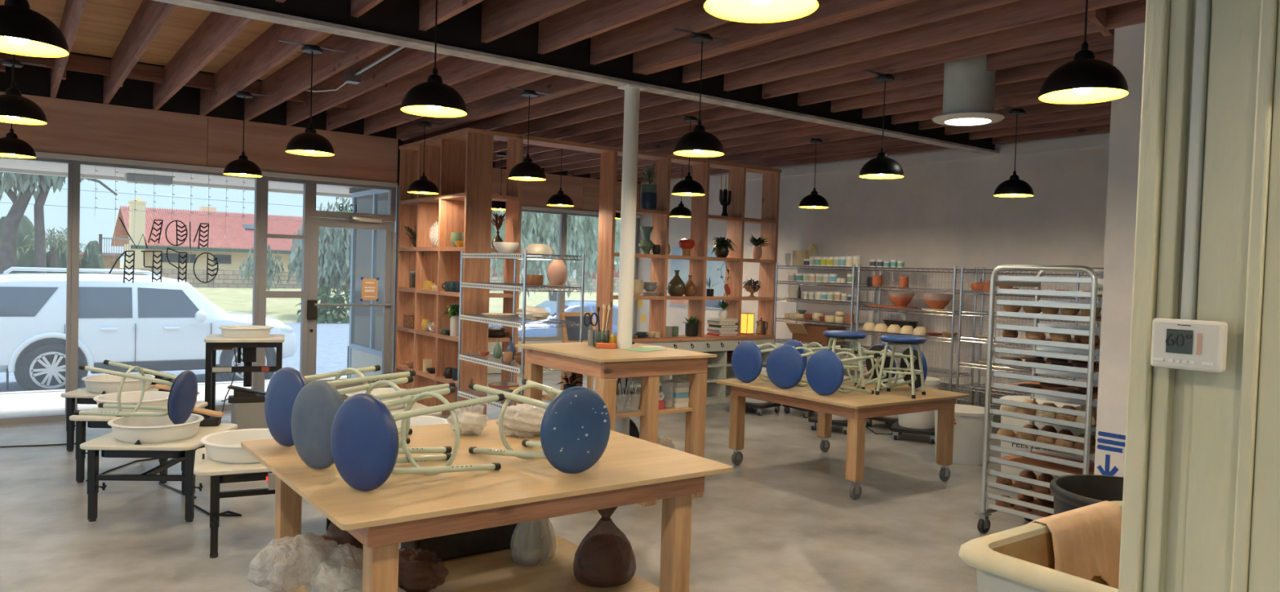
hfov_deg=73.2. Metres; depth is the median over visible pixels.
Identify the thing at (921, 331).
bowl
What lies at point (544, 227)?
tree
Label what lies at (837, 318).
clay pot
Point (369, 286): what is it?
poster
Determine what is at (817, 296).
jar
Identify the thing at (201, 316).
mirror
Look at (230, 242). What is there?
house
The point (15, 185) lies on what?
power line
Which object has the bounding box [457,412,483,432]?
clear bag
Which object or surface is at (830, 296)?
jar
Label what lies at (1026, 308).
clay piece
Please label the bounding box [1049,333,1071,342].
clay piece
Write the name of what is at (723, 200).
candelabra
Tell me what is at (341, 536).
bag
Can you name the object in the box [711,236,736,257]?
potted plant
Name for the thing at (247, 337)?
wheel
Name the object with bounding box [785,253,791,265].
cup
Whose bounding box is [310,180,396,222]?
window
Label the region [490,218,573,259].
tree
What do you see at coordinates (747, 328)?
lamp
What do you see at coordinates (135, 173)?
string
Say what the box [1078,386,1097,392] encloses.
clay piece
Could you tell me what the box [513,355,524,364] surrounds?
vessel
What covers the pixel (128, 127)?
wall
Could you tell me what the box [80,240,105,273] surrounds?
bush
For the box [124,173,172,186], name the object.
soffit light
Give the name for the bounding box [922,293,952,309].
bowl
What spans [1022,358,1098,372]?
board
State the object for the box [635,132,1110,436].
wall
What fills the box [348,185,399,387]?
window
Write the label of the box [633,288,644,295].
bowl
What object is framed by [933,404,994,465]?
barrel
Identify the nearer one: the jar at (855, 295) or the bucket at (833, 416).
the bucket at (833, 416)
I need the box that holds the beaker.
[664,399,672,407]
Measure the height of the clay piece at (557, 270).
0.230 m
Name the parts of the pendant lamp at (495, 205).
lamp shade, cord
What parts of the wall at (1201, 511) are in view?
corner post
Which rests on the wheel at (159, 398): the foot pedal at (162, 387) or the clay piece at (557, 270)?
the foot pedal at (162, 387)
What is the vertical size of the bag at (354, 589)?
0.181 m
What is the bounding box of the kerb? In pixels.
[0,375,346,394]
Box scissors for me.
[583,312,598,345]
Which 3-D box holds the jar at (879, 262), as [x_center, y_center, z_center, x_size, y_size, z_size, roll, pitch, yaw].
[2.683,-0.364,9.620,0.076,0.085,0.076,1,2,-36]
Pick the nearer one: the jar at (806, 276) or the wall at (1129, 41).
the wall at (1129, 41)
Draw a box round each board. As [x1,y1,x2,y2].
[994,497,1053,517]
[998,451,1094,474]
[1004,381,1097,399]
[1008,475,1051,495]
[1013,431,1095,453]
[1020,337,1100,348]
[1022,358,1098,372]
[1034,409,1096,426]
[1040,312,1101,321]
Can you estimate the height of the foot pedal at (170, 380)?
0.138 m
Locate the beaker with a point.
(668, 403)
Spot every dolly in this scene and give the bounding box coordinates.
[729,400,781,415]
[782,404,813,417]
[808,414,847,434]
[865,416,898,426]
[890,421,934,443]
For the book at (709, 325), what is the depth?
10.37 m
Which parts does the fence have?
post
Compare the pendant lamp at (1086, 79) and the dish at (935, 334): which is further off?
the dish at (935, 334)
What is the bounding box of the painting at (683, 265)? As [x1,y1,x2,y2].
[669,246,725,309]
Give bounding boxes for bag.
[246,532,363,591]
[320,533,336,541]
[326,521,363,550]
[347,586,406,591]
[398,546,448,591]
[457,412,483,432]
[495,403,546,437]
[513,519,553,561]
[515,306,549,319]
[573,506,636,586]
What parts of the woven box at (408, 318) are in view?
lid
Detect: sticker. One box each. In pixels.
[637,299,643,307]
[640,313,646,322]
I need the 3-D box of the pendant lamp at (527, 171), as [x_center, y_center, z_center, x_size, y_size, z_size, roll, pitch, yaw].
[-0.888,-1.280,6.859,0.344,0.696,0.299,2,2,4]
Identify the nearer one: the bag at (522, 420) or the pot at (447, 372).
the bag at (522, 420)
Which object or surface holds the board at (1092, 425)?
on the rack
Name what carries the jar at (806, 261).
on the wire shelf at (853, 268)
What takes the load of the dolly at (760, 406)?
on the floor
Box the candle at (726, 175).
[724,175,726,189]
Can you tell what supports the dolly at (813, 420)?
on the floor
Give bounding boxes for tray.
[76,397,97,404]
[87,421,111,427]
[219,471,267,483]
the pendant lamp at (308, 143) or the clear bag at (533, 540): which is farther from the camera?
the pendant lamp at (308, 143)
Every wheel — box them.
[60,373,166,451]
[69,391,208,483]
[80,413,237,521]
[193,428,331,558]
[204,324,284,417]
[345,387,442,416]
[395,415,449,427]
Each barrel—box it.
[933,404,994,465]
[999,395,1080,476]
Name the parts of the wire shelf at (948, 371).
post, post, post, post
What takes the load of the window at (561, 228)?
in the wall at (128, 127)
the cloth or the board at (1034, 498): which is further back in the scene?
the board at (1034, 498)
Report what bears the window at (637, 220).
in the wall at (128, 127)
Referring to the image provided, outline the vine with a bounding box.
[716,262,731,285]
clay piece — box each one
[546,259,567,286]
[866,304,886,306]
[884,305,916,308]
[922,308,951,311]
[995,476,1012,484]
[995,494,1013,506]
[996,428,1015,436]
[998,356,1022,360]
[1000,400,1017,412]
[1002,305,1022,311]
[1002,329,1017,337]
[1013,480,1031,489]
[1013,497,1031,511]
[1015,406,1035,415]
[1015,431,1035,440]
[1017,382,1042,388]
[1017,493,1033,501]
[1018,469,1036,479]
[1020,355,1044,359]
[1022,306,1040,313]
[1022,399,1037,404]
[1022,423,1038,429]
[1024,358,1045,363]
[1025,331,1045,340]
[1031,502,1050,516]
[1032,484,1049,493]
[1035,409,1055,417]
[1035,435,1054,443]
[1035,497,1053,505]
[1037,473,1053,482]
[1039,382,1067,386]
[1040,307,1059,314]
[1041,402,1057,407]
[1041,425,1057,432]
[1045,357,1068,362]
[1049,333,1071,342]
[1050,361,1073,366]
[1054,439,1073,447]
[1055,413,1075,421]
[1057,388,1085,394]
[1057,429,1073,435]
[1059,308,1078,315]
[1061,404,1075,409]
[1071,360,1096,364]
[1073,442,1094,451]
[1074,335,1081,342]
[1075,364,1098,370]
[1075,415,1095,424]
[1077,433,1095,443]
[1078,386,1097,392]
[1079,404,1097,417]
[1080,306,1101,316]
[1080,335,1099,346]
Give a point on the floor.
(785, 517)
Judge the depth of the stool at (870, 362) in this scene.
7.05 m
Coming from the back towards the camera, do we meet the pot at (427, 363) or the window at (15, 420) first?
the pot at (427, 363)
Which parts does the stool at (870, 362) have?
leg frame, leg frame, seat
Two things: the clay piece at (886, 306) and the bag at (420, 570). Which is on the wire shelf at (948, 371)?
the clay piece at (886, 306)
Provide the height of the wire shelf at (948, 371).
1.700 m
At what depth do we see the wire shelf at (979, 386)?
8.59 m
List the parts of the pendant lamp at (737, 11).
bulb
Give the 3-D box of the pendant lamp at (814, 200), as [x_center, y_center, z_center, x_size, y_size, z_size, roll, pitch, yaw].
[1.790,-1.254,8.805,0.344,0.696,0.299,2,2,4]
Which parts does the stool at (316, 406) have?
seat, leg frame, leg frame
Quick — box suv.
[0,266,297,391]
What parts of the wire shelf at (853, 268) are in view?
post, post, post, post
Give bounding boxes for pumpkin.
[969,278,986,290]
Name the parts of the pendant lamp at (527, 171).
lamp shade, cord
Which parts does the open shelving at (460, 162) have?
shelf, shelf, shelf, shelf, shelf, shelf, shelf, shelf, shelf, shelf, plate, shelf, shelf, shelf, shelf, shelf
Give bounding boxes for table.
[240,418,733,591]
[515,342,716,514]
[714,373,969,499]
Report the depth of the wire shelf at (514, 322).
7.21 m
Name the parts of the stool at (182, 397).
leg frame, leg frame, seat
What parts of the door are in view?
lock plate, closer arm, hinge rail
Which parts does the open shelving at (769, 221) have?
shelf, shelf, shelf, shelf, plate, shelf, shelf, shelf, shelf, shelf, shelf, shelf, shelf, shelf, shelf, shelf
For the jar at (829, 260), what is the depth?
10.17 m
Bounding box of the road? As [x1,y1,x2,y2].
[0,322,349,391]
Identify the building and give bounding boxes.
[489,258,619,279]
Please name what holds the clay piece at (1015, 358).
on the board at (1046, 362)
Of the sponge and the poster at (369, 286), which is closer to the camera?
the sponge
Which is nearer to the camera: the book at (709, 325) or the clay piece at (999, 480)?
the clay piece at (999, 480)
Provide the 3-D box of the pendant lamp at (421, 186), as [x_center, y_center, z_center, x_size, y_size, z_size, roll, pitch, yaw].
[-2.135,-1.367,8.521,0.344,0.696,0.299,2,2,4]
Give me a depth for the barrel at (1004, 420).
6.45 m
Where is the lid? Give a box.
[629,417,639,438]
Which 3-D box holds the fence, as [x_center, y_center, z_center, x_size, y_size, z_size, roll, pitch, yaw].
[-22.463,-1.543,36.823,1.160,2.150,0.100,1,2,-36]
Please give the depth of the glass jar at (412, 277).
9.56 m
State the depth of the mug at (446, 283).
8.71 m
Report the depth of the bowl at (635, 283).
9.58 m
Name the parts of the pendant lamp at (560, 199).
lamp shade, cord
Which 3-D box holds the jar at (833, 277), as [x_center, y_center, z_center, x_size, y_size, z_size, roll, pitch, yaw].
[2.281,-0.210,10.165,0.090,0.105,0.090,1,2,-36]
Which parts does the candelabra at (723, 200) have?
arm, stem, arm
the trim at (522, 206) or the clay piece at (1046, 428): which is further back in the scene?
the trim at (522, 206)
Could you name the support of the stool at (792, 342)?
on the work table at (856, 406)
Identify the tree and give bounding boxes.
[0,172,66,274]
[13,173,117,273]
[16,226,88,273]
[239,244,284,290]
[285,208,351,311]
[319,196,351,231]
[489,209,620,301]
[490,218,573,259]
[580,222,620,261]
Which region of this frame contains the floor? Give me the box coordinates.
[0,371,1094,591]
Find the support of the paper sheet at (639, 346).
on the table at (606, 365)
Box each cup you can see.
[422,280,431,289]
[427,283,435,289]
[431,284,437,289]
[587,329,597,345]
[652,244,660,254]
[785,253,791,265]
[787,284,799,297]
[866,276,872,286]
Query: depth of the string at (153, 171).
8.33 m
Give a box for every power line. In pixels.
[0,201,504,231]
[15,185,351,209]
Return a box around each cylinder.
[872,275,882,286]
[898,276,909,287]
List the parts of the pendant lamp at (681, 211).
lamp shade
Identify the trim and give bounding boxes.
[35,151,397,187]
[521,205,640,217]
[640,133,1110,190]
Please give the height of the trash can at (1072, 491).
0.745 m
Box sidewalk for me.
[0,377,344,417]
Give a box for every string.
[113,171,118,262]
[133,173,137,232]
[152,170,156,234]
[171,172,174,220]
[189,177,193,253]
[207,174,211,243]
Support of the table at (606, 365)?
on the floor
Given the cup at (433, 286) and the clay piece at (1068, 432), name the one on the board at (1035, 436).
the clay piece at (1068, 432)
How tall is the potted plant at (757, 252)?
0.314 m
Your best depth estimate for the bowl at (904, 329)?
9.27 m
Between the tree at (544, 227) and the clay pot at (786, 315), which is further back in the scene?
the tree at (544, 227)
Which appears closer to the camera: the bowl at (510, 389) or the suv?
the bowl at (510, 389)
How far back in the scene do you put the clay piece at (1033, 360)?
5.12 m
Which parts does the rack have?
cross rail, cross rail, frame, cross rail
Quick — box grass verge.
[120,262,618,322]
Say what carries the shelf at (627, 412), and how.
attached to the table at (606, 365)
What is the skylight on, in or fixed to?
attached to the ceiling
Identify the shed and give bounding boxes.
[79,252,122,267]
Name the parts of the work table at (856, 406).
leg, leg, leg, leg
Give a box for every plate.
[481,312,515,316]
[642,292,659,293]
[642,293,659,296]
[974,334,1001,338]
[977,360,1002,364]
[1012,365,1031,368]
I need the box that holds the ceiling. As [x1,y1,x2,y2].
[0,0,1146,182]
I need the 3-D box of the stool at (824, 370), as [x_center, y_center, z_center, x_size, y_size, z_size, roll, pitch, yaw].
[1.504,0.561,6.432,0.459,0.338,0.336,0,2,-40]
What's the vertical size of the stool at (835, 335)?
0.450 m
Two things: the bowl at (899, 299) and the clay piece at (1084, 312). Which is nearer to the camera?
the clay piece at (1084, 312)
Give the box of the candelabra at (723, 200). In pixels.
[719,174,731,216]
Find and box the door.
[306,213,395,399]
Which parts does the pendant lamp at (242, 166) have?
lamp shade, cord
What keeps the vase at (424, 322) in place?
on the open shelving at (460, 162)
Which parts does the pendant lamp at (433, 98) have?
lamp shade, bulb, cord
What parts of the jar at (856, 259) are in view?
lid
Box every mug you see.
[441,281,449,291]
[446,281,459,292]
[452,282,459,292]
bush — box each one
[0,215,47,273]
[45,227,81,273]
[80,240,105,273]
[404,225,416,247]
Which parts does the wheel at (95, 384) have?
leg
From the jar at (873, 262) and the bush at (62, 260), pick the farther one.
the bush at (62, 260)
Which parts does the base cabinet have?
panel, rail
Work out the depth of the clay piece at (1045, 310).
5.05 m
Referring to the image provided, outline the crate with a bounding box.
[883,320,917,328]
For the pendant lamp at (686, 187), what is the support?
hanging from the ceiling
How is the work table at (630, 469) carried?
on the floor
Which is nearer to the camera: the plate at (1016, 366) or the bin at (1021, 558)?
the bin at (1021, 558)
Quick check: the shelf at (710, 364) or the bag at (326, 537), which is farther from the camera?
the shelf at (710, 364)
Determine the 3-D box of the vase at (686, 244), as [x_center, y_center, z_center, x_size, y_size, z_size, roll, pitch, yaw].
[0.545,-0.569,10.099,0.200,0.200,0.200,1,2,-36]
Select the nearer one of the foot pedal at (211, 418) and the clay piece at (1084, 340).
the clay piece at (1084, 340)
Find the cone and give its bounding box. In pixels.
[982,280,990,290]
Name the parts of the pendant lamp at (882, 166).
lamp shade, cord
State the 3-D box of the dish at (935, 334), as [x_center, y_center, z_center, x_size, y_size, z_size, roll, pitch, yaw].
[3.103,0.405,9.074,0.180,0.030,0.180,1,2,-36]
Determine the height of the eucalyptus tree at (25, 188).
6.994 m
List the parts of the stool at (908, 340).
leg frame, seat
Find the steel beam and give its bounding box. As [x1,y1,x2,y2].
[151,0,999,155]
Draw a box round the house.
[111,197,332,271]
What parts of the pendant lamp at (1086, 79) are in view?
bulb, lamp shade, cord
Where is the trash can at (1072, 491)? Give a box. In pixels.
[1049,474,1123,514]
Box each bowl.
[429,324,435,332]
[439,328,449,334]
[444,329,449,335]
[453,240,463,246]
[488,382,519,399]
[493,241,519,253]
[507,386,524,404]
[522,243,555,254]
[526,274,543,284]
[633,282,643,285]
[633,285,644,288]
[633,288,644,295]
[634,279,643,283]
[642,281,657,285]
[642,284,657,291]
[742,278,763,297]
[797,309,806,313]
[835,311,844,315]
[862,322,875,330]
[874,323,888,331]
[886,324,901,333]
[888,292,914,306]
[899,325,914,333]
[912,326,928,335]
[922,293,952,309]
[998,285,1013,288]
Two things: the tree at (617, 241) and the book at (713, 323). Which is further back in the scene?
the tree at (617, 241)
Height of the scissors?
0.242 m
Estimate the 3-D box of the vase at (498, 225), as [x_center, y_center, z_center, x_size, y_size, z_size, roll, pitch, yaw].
[-1.415,-0.672,8.642,0.220,0.391,0.175,2,2,5]
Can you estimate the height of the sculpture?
0.275 m
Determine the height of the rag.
0.102 m
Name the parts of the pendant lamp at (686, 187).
lamp shade, cord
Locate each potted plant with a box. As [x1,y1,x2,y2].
[440,303,459,336]
[555,372,583,390]
[640,161,658,209]
[682,315,697,336]
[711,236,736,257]
[711,300,730,318]
[749,234,770,258]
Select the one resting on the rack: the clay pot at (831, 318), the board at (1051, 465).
the board at (1051, 465)
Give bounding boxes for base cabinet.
[630,337,774,410]
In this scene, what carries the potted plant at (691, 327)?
on the open shelving at (769, 221)
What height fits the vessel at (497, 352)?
0.170 m
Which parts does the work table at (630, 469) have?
leg, leg, leg, leg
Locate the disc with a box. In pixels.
[723,284,730,296]
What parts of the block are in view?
panel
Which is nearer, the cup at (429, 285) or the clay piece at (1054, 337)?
the clay piece at (1054, 337)
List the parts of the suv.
roof rail, roof rail, door handle, door handle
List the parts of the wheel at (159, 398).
leg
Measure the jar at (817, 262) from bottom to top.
0.110 m
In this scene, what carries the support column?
on the floor
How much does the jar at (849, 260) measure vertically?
0.120 m
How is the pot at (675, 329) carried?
on the open shelving at (769, 221)
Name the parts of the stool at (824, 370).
seat, leg frame, leg frame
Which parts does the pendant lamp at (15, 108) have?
cord, lamp shade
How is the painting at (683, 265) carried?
attached to the wall at (940, 215)
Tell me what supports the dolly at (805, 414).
on the floor
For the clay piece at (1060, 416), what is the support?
on the board at (1092, 425)
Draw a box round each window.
[0,156,72,425]
[69,160,260,410]
[256,176,310,394]
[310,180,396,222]
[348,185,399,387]
[518,208,564,341]
[560,212,639,340]
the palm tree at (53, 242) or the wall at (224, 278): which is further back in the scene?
the wall at (224, 278)
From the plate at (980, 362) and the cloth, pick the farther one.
the plate at (980, 362)
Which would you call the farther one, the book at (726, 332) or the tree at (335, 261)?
the tree at (335, 261)
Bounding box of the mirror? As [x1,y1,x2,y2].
[195,310,207,322]
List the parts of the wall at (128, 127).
panel, panel, panel, panel, panel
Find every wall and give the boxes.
[0,64,640,377]
[104,266,618,292]
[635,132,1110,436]
[1093,22,1145,476]
[1118,0,1279,591]
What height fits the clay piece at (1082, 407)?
0.066 m
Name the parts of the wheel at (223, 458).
leg knob, leg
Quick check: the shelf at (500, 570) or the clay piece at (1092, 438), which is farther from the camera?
the clay piece at (1092, 438)
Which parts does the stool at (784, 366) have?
seat, leg frame, leg frame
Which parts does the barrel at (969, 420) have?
lid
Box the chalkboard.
[559,311,595,390]
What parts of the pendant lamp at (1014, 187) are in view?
lamp shade, cord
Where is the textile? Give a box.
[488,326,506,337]
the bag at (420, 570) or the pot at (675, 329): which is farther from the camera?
the pot at (675, 329)
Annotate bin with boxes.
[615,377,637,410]
[958,500,1122,591]
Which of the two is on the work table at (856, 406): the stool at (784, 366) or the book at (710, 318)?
the stool at (784, 366)
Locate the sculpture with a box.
[429,222,438,246]
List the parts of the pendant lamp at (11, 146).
cord, lamp shade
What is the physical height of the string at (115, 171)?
0.915 m
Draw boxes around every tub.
[658,391,664,409]
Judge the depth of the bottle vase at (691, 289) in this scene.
10.10 m
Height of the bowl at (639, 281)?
0.075 m
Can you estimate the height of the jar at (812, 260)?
0.110 m
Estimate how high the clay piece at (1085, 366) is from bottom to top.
0.023 m
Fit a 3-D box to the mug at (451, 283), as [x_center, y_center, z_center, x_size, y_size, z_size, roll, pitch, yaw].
[-1.877,-0.091,8.661,0.118,0.100,0.096,2,2,-3]
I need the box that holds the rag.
[657,435,675,448]
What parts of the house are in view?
pane, pane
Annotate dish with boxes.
[633,333,648,337]
[635,331,646,334]
[644,331,656,337]
[653,331,660,337]
[925,332,942,336]
[942,331,957,337]
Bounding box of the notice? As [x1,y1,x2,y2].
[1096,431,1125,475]
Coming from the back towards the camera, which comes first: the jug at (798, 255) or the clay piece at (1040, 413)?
the jug at (798, 255)
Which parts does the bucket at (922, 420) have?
lid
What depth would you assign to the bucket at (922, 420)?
8.22 m
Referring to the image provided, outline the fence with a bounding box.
[98,234,130,256]
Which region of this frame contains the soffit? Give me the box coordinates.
[0,158,352,198]
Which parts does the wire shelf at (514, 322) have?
post, post, post, post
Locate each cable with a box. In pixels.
[0,442,75,447]
[85,457,159,481]
[158,481,241,515]
[865,422,892,434]
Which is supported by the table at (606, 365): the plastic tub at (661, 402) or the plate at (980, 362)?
the plastic tub at (661, 402)
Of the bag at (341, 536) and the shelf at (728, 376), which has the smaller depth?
the bag at (341, 536)
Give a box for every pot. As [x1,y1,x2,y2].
[404,360,413,368]
[422,359,431,372]
[426,367,435,373]
[443,367,453,377]
[452,368,457,380]
[665,325,672,337]
[671,325,678,336]
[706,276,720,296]
[784,313,788,318]
[788,312,793,318]
[793,312,799,319]
[796,313,805,319]
[803,313,812,319]
[812,312,823,320]
[818,315,824,321]
[824,315,835,322]
[835,315,844,322]
[845,313,853,323]
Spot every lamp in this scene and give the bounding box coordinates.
[0,0,69,57]
[0,53,47,124]
[0,58,47,158]
[217,88,271,177]
[277,40,345,156]
[277,324,293,333]
[400,0,466,117]
[404,119,443,194]
[491,151,506,210]
[505,86,552,181]
[546,148,573,206]
[615,167,620,218]
[669,163,691,217]
[671,113,708,195]
[673,27,730,157]
[703,0,818,22]
[740,312,754,335]
[799,136,829,208]
[858,70,905,178]
[993,105,1033,197]
[1038,0,1128,104]
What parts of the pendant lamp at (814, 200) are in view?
lamp shade, cord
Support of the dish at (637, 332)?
on the dish at (639, 335)
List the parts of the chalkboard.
frame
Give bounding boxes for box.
[221,420,231,422]
[231,401,268,429]
[403,313,414,328]
[662,379,688,387]
[662,385,688,392]
[662,390,688,397]
[662,395,688,403]
[671,402,688,408]
[785,322,846,344]
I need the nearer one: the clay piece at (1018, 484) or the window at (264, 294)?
the clay piece at (1018, 484)
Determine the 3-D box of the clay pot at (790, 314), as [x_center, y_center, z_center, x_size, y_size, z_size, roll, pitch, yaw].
[1.887,0.245,10.694,0.090,0.070,0.090,1,2,-36]
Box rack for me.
[974,264,1103,533]
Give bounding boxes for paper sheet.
[623,346,665,351]
[639,346,666,347]
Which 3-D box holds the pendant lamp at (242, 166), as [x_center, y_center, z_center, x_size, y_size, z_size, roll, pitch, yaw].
[-3.350,-1.369,7.280,0.344,0.696,0.299,2,2,4]
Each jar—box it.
[409,271,415,288]
[592,302,612,346]
[788,272,795,280]
[795,272,803,281]
[801,291,808,298]
[803,273,808,281]
[804,258,809,266]
[808,256,815,266]
[808,273,816,281]
[808,291,814,299]
[814,257,821,266]
[814,291,821,299]
[815,273,822,282]
[820,257,826,266]
[820,291,827,299]
[822,273,829,282]
[826,257,833,266]
[826,291,834,300]
[829,273,837,282]
[832,256,839,266]
[834,291,841,301]
[839,256,846,266]
[840,278,845,283]
[841,293,848,301]
[845,256,853,266]
[847,273,856,283]
[847,294,851,301]
[853,255,861,266]
[853,294,857,302]
[869,259,876,266]
[876,259,884,266]
[884,261,890,267]
[890,259,897,267]
[897,261,904,267]
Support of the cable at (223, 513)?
on the floor
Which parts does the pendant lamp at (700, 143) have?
lamp shade, cord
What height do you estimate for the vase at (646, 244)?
0.310 m
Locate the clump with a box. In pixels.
[293,284,350,323]
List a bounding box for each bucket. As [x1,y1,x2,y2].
[745,367,768,403]
[831,413,848,420]
[884,373,902,417]
[897,375,940,429]
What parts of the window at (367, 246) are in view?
panel, pane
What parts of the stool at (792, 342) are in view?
seat, leg frame, leg frame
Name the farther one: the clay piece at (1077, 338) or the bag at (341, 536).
the clay piece at (1077, 338)
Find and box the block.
[400,522,522,559]
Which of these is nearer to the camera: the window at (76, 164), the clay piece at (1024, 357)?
the clay piece at (1024, 357)
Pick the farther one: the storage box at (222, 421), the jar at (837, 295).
the jar at (837, 295)
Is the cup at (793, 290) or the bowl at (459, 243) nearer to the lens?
the bowl at (459, 243)
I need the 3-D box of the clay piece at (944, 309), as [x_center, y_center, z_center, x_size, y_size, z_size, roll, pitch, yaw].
[3.137,0.144,9.098,0.300,0.012,0.300,1,2,-36]
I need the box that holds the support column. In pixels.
[614,84,647,435]
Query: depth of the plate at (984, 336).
8.58 m
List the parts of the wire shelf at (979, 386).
post, post, post, post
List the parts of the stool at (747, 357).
seat, leg frame, leg frame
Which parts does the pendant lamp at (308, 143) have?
lamp shade, cord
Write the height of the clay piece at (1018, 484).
0.042 m
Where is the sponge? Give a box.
[595,342,616,348]
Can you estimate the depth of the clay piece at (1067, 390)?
4.94 m
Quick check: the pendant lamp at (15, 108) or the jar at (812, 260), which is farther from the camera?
the jar at (812, 260)
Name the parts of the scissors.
handle, handle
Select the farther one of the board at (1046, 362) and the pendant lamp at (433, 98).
the board at (1046, 362)
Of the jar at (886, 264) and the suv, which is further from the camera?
the suv
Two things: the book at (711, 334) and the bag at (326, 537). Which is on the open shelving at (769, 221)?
the book at (711, 334)
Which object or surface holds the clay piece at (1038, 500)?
on the board at (1034, 498)
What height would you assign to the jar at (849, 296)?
0.080 m
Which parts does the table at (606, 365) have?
leg, leg, leg, leg, leg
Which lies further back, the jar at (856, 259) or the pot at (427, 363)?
the jar at (856, 259)
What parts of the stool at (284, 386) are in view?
seat, leg frame, leg frame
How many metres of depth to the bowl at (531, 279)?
7.27 m
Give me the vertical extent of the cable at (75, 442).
0.011 m
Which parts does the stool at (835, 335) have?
seat, leg frame, leg frame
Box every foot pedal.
[139,368,174,384]
[151,383,199,400]
[191,406,224,426]
[221,385,266,403]
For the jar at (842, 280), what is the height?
0.055 m
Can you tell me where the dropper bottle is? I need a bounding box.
[797,285,800,298]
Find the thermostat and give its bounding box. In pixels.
[1150,318,1227,373]
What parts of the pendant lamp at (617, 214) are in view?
lamp shade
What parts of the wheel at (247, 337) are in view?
leg, leg, panel, power cord, rail, motor, leg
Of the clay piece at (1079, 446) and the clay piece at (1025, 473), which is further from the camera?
the clay piece at (1025, 473)
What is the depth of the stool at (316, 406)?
3.27 m
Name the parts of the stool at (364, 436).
seat, leg frame, leg frame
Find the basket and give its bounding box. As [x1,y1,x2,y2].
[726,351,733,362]
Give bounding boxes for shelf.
[286,531,659,591]
[456,250,585,415]
[542,393,645,417]
[594,391,692,413]
[631,380,662,387]
[671,376,721,382]
[707,361,724,367]
[725,374,737,379]
[726,360,766,366]
[773,262,876,379]
[853,264,977,404]
[955,266,1101,435]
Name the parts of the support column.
cap plate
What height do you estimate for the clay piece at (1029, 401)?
0.054 m
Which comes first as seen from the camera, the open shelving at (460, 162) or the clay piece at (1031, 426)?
the clay piece at (1031, 426)
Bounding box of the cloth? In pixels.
[1026,500,1121,588]
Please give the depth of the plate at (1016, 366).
8.20 m
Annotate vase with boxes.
[421,319,430,330]
[425,320,431,331]
[450,231,463,246]
[491,211,509,248]
[637,226,654,253]
[666,270,685,296]
[678,238,694,256]
[684,275,696,296]
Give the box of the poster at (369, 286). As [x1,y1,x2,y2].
[360,276,379,302]
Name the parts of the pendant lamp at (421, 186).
lamp shade, cord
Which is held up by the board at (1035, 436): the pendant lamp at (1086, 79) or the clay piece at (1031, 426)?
the clay piece at (1031, 426)
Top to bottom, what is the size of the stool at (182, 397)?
0.371 m
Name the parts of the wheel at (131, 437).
leg, leg knob, leg, leg, leg knob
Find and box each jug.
[792,249,806,266]
[806,243,817,263]
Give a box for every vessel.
[478,351,489,355]
[493,338,502,358]
[502,351,512,361]
[505,337,516,359]
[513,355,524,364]
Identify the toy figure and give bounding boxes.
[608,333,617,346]
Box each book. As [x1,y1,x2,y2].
[706,321,735,324]
[706,326,737,329]
[706,328,735,332]
[706,333,737,336]
[707,320,737,323]
[708,317,737,320]
[708,324,737,328]
[708,330,737,333]
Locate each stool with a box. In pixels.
[73,359,197,424]
[264,364,415,446]
[291,376,455,469]
[330,386,504,491]
[468,378,610,473]
[731,340,796,382]
[765,344,830,388]
[782,339,843,373]
[805,349,876,395]
[822,329,866,389]
[830,342,896,387]
[857,346,927,391]
[875,334,926,398]
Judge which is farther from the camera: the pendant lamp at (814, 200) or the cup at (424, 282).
the cup at (424, 282)
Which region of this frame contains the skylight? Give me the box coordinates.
[932,54,1004,125]
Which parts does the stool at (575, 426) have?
leg frame, leg frame, seat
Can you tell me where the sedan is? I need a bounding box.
[488,300,617,337]
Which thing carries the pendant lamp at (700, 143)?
hanging from the ceiling
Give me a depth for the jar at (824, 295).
10.24 m
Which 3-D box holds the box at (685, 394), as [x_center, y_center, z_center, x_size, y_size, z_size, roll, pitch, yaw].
[0.246,0.676,5.968,0.110,0.034,0.160,1,2,-34]
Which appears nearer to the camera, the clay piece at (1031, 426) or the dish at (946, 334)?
the clay piece at (1031, 426)
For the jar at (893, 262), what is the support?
on the wire shelf at (948, 371)
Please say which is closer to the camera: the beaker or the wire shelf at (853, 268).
the beaker
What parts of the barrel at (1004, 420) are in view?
lid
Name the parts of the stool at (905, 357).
leg frame, seat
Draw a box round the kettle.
[755,317,767,334]
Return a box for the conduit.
[306,46,404,92]
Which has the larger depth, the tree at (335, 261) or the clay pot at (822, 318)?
the tree at (335, 261)
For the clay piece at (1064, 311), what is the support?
on the board at (1098, 318)
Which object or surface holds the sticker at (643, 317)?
attached to the wall at (940, 215)
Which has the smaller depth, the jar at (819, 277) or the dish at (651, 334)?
the dish at (651, 334)
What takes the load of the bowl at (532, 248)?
on the wire shelf at (514, 322)
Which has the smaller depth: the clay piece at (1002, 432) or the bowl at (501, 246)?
the clay piece at (1002, 432)
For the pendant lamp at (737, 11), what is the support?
hanging from the ceiling
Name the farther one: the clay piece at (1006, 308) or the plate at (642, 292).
the plate at (642, 292)
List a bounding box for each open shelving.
[395,128,493,420]
[465,127,781,409]

